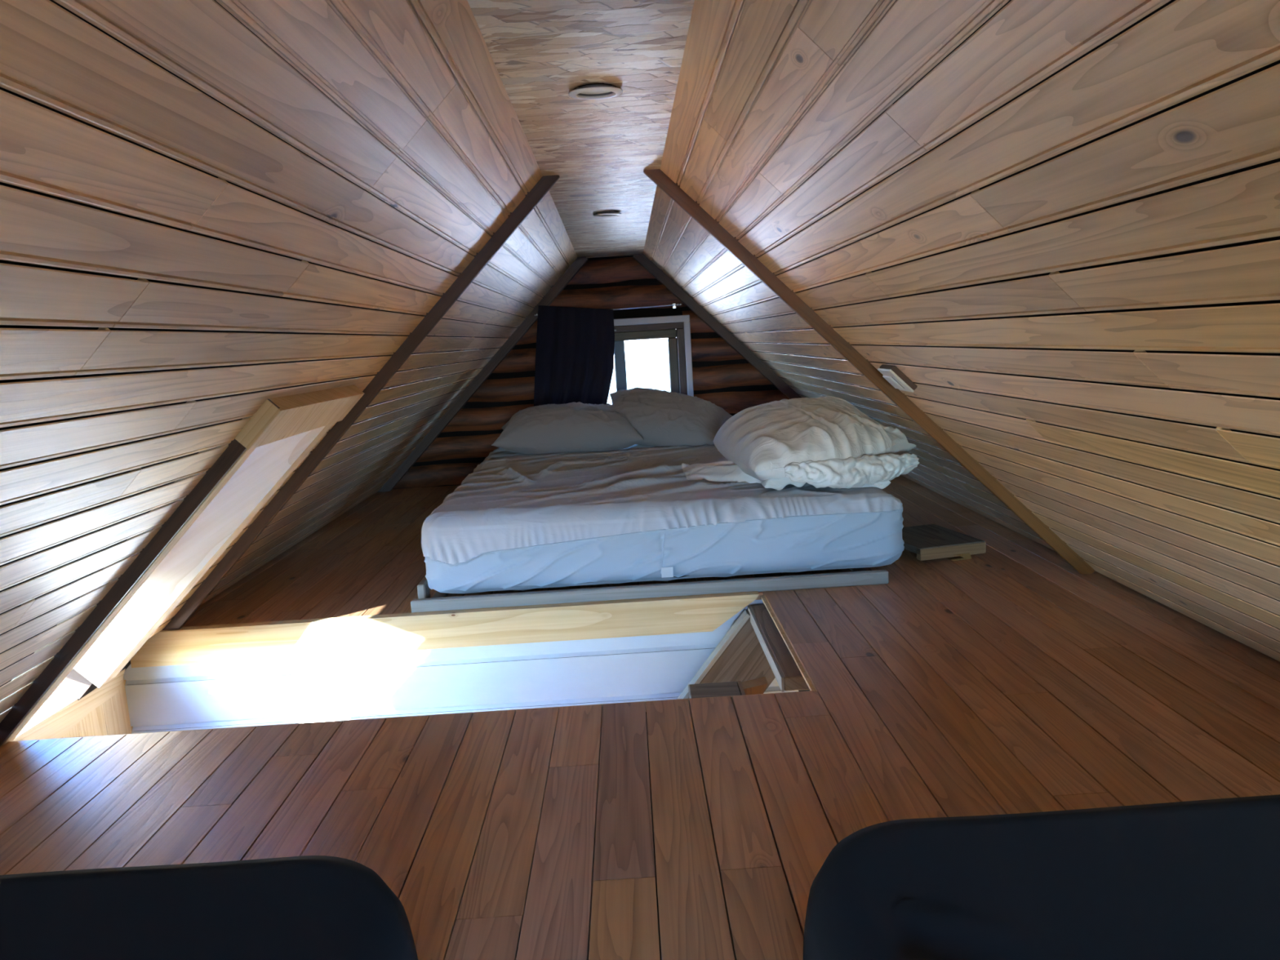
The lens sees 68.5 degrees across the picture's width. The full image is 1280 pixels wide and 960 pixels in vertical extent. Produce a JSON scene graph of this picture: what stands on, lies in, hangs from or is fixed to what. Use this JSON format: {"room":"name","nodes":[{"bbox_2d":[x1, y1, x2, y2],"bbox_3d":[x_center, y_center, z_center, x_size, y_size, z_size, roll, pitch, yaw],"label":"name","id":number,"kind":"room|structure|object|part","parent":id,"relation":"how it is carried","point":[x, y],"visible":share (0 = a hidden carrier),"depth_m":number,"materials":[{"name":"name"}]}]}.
{"room":"attic loft bedroom","nodes":[
{"label":"attic loft bedroom","id":0,"kind":"room"},
{"bbox_2d":[62,678,133,737],"bbox_3d":[-1.496,1.866,0.889,0.160,2.230,4.259,-4,9,0],"label":"wall","id":1,"kind":"structure","parent":0,"point":[112,717],"depth_m":2.66,"materials":[{"name":"brown wood"}]},
{"bbox_2d":[13,668,125,741],"bbox_3d":[-1.492,0.647,2.373,0.018,0.125,0.755,-4,9,0],"label":"board","id":2,"kind":"object","parent":1,"relation":"attached to","point":[59,722],"visible":0.67,"depth_m":2.44,"materials":[{"name":"brown wood"}]},
{"bbox_2d":[123,599,798,733],"bbox_3d":[0.254,1.449,2.961,3.820,2.230,0.100,-4,9,0],"label":"wall","id":3,"kind":"structure","parent":0,"point":[650,668],"depth_m":2.77,"materials":[{"name":"white paint"}]},
{"bbox_2d":[467,0,694,257],"bbox_3d":[-0.099,-0.827,1.973,0.636,0.160,6.750,-4,9,0],"label":"ceiling","id":4,"kind":"structure","parent":0,"point":[541,51],"depth_m":1.72,"materials":[{"name":"brown wood"}]},
{"bbox_2d":[568,84,622,99],"bbox_3d":[-0.080,-0.701,1.697,0.098,0.015,0.098,-4,9,0],"label":"recessed light","id":5,"kind":"object","parent":4,"relation":"in","point":[597,91],"visible":1,"depth_m":1.69,"materials":[{"name":"white plastic"}]},
{"bbox_2d":[593,211,621,216],"bbox_3d":[-0.116,-0.946,3.340,0.098,0.015,0.098,-4,9,0],"label":"recessed light","id":6,"kind":"object","parent":4,"relation":"in","point":[603,213],"visible":1,"depth_m":3.31,"materials":[{"name":"white plastic"}]},
{"bbox_2d":[381,255,788,488],"bbox_3d":[-0.128,-0.548,5.271,3.300,1.668,0.208,-4,9,0],"label":"wall","id":7,"kind":"structure","parent":0,"point":[722,377],"depth_m":5.18,"materials":[{"name":"brown wood"}]},
{"bbox_2d":[377,257,588,492],"bbox_3d":[-0.865,-0.562,5.129,1.243,1.254,0.050,-4,9,0],"label":"trim","id":8,"kind":"structure","parent":7,"relation":"attached to","point":[580,262],"depth_m":5.11,"materials":[{"name":"brown wood"}]},
{"bbox_2d":[533,303,681,315],"bbox_3d":[-0.171,-0.917,5.072,0.796,0.026,0.072,-4,9,0],"label":"curtain rod","id":9,"kind":"object","parent":7,"relation":"attached to","point":[673,305],"visible":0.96,"depth_m":5.04,"materials":[{"name":"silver metal"}]},
{"bbox_2d":[533,305,614,406],"bbox_3d":[-0.362,-0.601,5.056,0.473,0.688,0.055,-3,9,1],"label":"curtain","id":10,"kind":"object","parent":9,"relation":"hanging from","point":[575,348],"visible":0.77,"depth_m":5.05,"materials":[{"name":"black fabric"}]},
{"bbox_2d":[613,315,693,396],"bbox_3d":[-0.128,-0.602,5.192,0.826,0.562,0.149,-4,9,0],"label":"window","id":11,"kind":"structure","parent":7,"relation":"in","point":[677,332],"depth_m":5.15,"materials":[{"name":"white"}]},
{"bbox_3d":[0.037,-0.611,5.200,0.350,0.427,0.040,-4,9,0],"label":"sash","id":12,"kind":"part","parent":11,"relation":"part of","materials":[{"name":"grey wood"}]},
{"bbox_2d":[632,253,801,399],"bbox_3d":[0.626,-0.653,5.142,1.261,1.254,0.050,-4,9,0],"label":"trim","id":13,"kind":"structure","parent":7,"relation":"attached to","point":[642,259],"depth_m":5.09,"materials":[{"name":"brown wood"}]},
{"bbox_2d":[0,475,1279,959],"bbox_3d":[0.038,0.511,2.175,3.150,0.160,6.750,-4,9,0],"label":"floor","id":14,"kind":"structure","parent":0,"point":[1007,678],"depth_m":1.69,"materials":[{"name":"brown wood"}]},
{"bbox_2d":[0,855,417,959],"bbox_3d":[-0.643,0.670,0.100,0.883,0.225,1.938,-4,9,0],"label":"chair","id":15,"kind":"object","parent":14,"relation":"on","point":[304,907],"visible":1,"depth_m":0.92,"materials":[{"name":"black fabric"}]},
{"bbox_2d":[130,591,759,667],"bbox_3d":[-0.560,0.432,2.720,1.815,0.102,0.035,-4,9,0],"label":"wooden beam","id":16,"kind":"structure","parent":14,"relation":"attached to","point":[255,641],"depth_m":2.70,"materials":[{"name":"brown wood"}]},
{"bbox_2d":[410,567,888,612],"bbox_3d":[0.014,0.184,3.620,1.394,0.060,1.795,-4,9,0],"label":"bed base","id":17,"kind":"object","parent":14,"relation":"on","point":[439,601],"visible":0.38,"depth_m":2.73,"materials":[{"name":"grey wood"}]},
{"bbox_3d":[-0.628,0.250,3.608,0.040,0.010,1.716,-4,9,0],"label":"rail","id":18,"kind":"part","parent":17,"relation":"part of","materials":[{"name":"wood"}]},
{"bbox_2d":[421,444,904,593],"bbox_3d":[0.047,0.038,3.630,1.483,0.291,1.810,-4,9,0],"label":"mattress","id":19,"kind":"object","parent":17,"relation":"on","point":[633,513],"visible":0.74,"depth_m":2.77,"materials":[{"name":"grey fabric"}]},
{"bbox_2d":[491,401,644,453],"bbox_3d":[-0.321,-0.242,4.246,0.674,0.212,0.458,-4,9,0],"label":"pillow","id":20,"kind":"object","parent":19,"relation":"on","point":[571,427],"visible":0.94,"depth_m":4.07,"materials":[{"name":"grey fabric"}]},
{"bbox_2d":[589,386,732,447],"bbox_3d":[0.115,-0.302,4.366,0.634,0.263,0.482,-2,9,6],"label":"pillow","id":21,"kind":"object","parent":19,"relation":"on","point":[662,418],"visible":0.9,"depth_m":4.21,"materials":[{"name":"grey fabric"}]},
{"bbox_3d":[0.044,0.091,3.632,1.471,0.187,1.785,-4,9,0],"label":"panel","id":22,"kind":"part","parent":19,"relation":"part of","materials":[{"name":"blue"}]},
{"bbox_2d":[681,395,919,490],"bbox_3d":[0.506,-0.132,3.208,0.660,0.260,0.858,-8,10,-28],"label":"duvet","id":23,"kind":"object","parent":19,"relation":"on","point":[823,442],"visible":1,"depth_m":2.94,"materials":[{"name":"white fabric"}]},
{"bbox_3d":[0.661,0.171,3.619,0.040,0.010,1.716,-4,9,0],"label":"rail","id":24,"kind":"part","parent":17,"relation":"part of","materials":[{"name":"wood"}]},
{"bbox_2d":[676,604,809,699],"bbox_3d":[-0.220,1.253,2.502,1.450,1.629,0.685,-4,9,0],"label":"staircase","id":25,"kind":"structure","parent":14,"relation":"attached to","point":[753,652],"depth_m":2.68,"materials":[{"name":"brown wood"}]},
{"bbox_2d":[902,524,986,560],"bbox_3d":[0.953,0.209,3.110,0.228,0.051,0.316,-5,9,-12],"label":"wooden board","id":26,"kind":"object","parent":14,"relation":"on","point":[930,541],"visible":0.79,"depth_m":2.99,"materials":[{"name":"brown wood"}]},
{"bbox_2d":[803,794,1279,959],"bbox_3d":[0.617,0.589,0.108,0.883,0.232,1.934,-4,9,0],"label":"chair","id":27,"kind":"object","parent":14,"relation":"on","point":[1199,879],"visible":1,"depth_m":0.88,"materials":[{"name":"black fabric"}]},
{"bbox_2d":[0,0,1279,722],"bbox_3d":[-0.063,-0.167,2.072,3.256,1.516,6.750,-4,9,0],"label":"wall","id":28,"kind":"structure","parent":0,"point":[1059,220],"depth_m":1.24,"materials":[{"name":"brown wood"}]},
{"bbox_2d":[0,385,364,746],"bbox_3d":[-1.177,0.177,2.135,0.986,0.905,0.750,-4,9,0],"label":"window","id":29,"kind":"structure","parent":28,"relation":"in","point":[283,431],"depth_m":2.34,"materials":[{"name":"brown wood"}]},
{"bbox_3d":[-1.565,0.636,2.232,0.155,0.017,0.560,-4,9,0],"label":"sill","id":30,"kind":"part","parent":29,"relation":"part of","materials":[{"name":"white wood"}]},
{"bbox_2d":[162,174,559,630],"bbox_3d":[-0.798,-0.195,2.629,1.233,1.244,0.020,-4,9,0],"label":"trim","id":31,"kind":"structure","parent":28,"relation":"attached to","point":[533,197],"depth_m":2.62,"materials":[{"name":"brown wood"}]},
{"bbox_2d":[643,168,1094,573],"bbox_3d":[0.666,-0.288,2.640,1.244,1.237,0.020,-4,9,0],"label":"trim","id":32,"kind":"structure","parent":28,"relation":"attached to","point":[691,207],"depth_m":2.63,"materials":[{"name":"brown wood"}]},
{"bbox_2d":[877,364,917,392],"bbox_3d":[0.668,-0.265,2.442,0.071,0.071,0.115,-4,9,0],"label":"wall switch","id":33,"kind":"object","parent":28,"relation":"attached to","point":[895,376],"visible":1,"depth_m":2.40,"materials":[{"name":"white plastic"}]},
{"label":"outside","id":34,"kind":"structure","parent":0,"visible":0},
{"bbox_2d":[607,337,670,404],"bbox_3d":[-0.410,-3.285,24.783,120.000,6.067,130.000,-4,9,0],"label":"sky","id":35,"kind":"structure","parent":34,"point":[646,361],"depth_m":24.62,"materials":[{"name":"white"}]}
]}

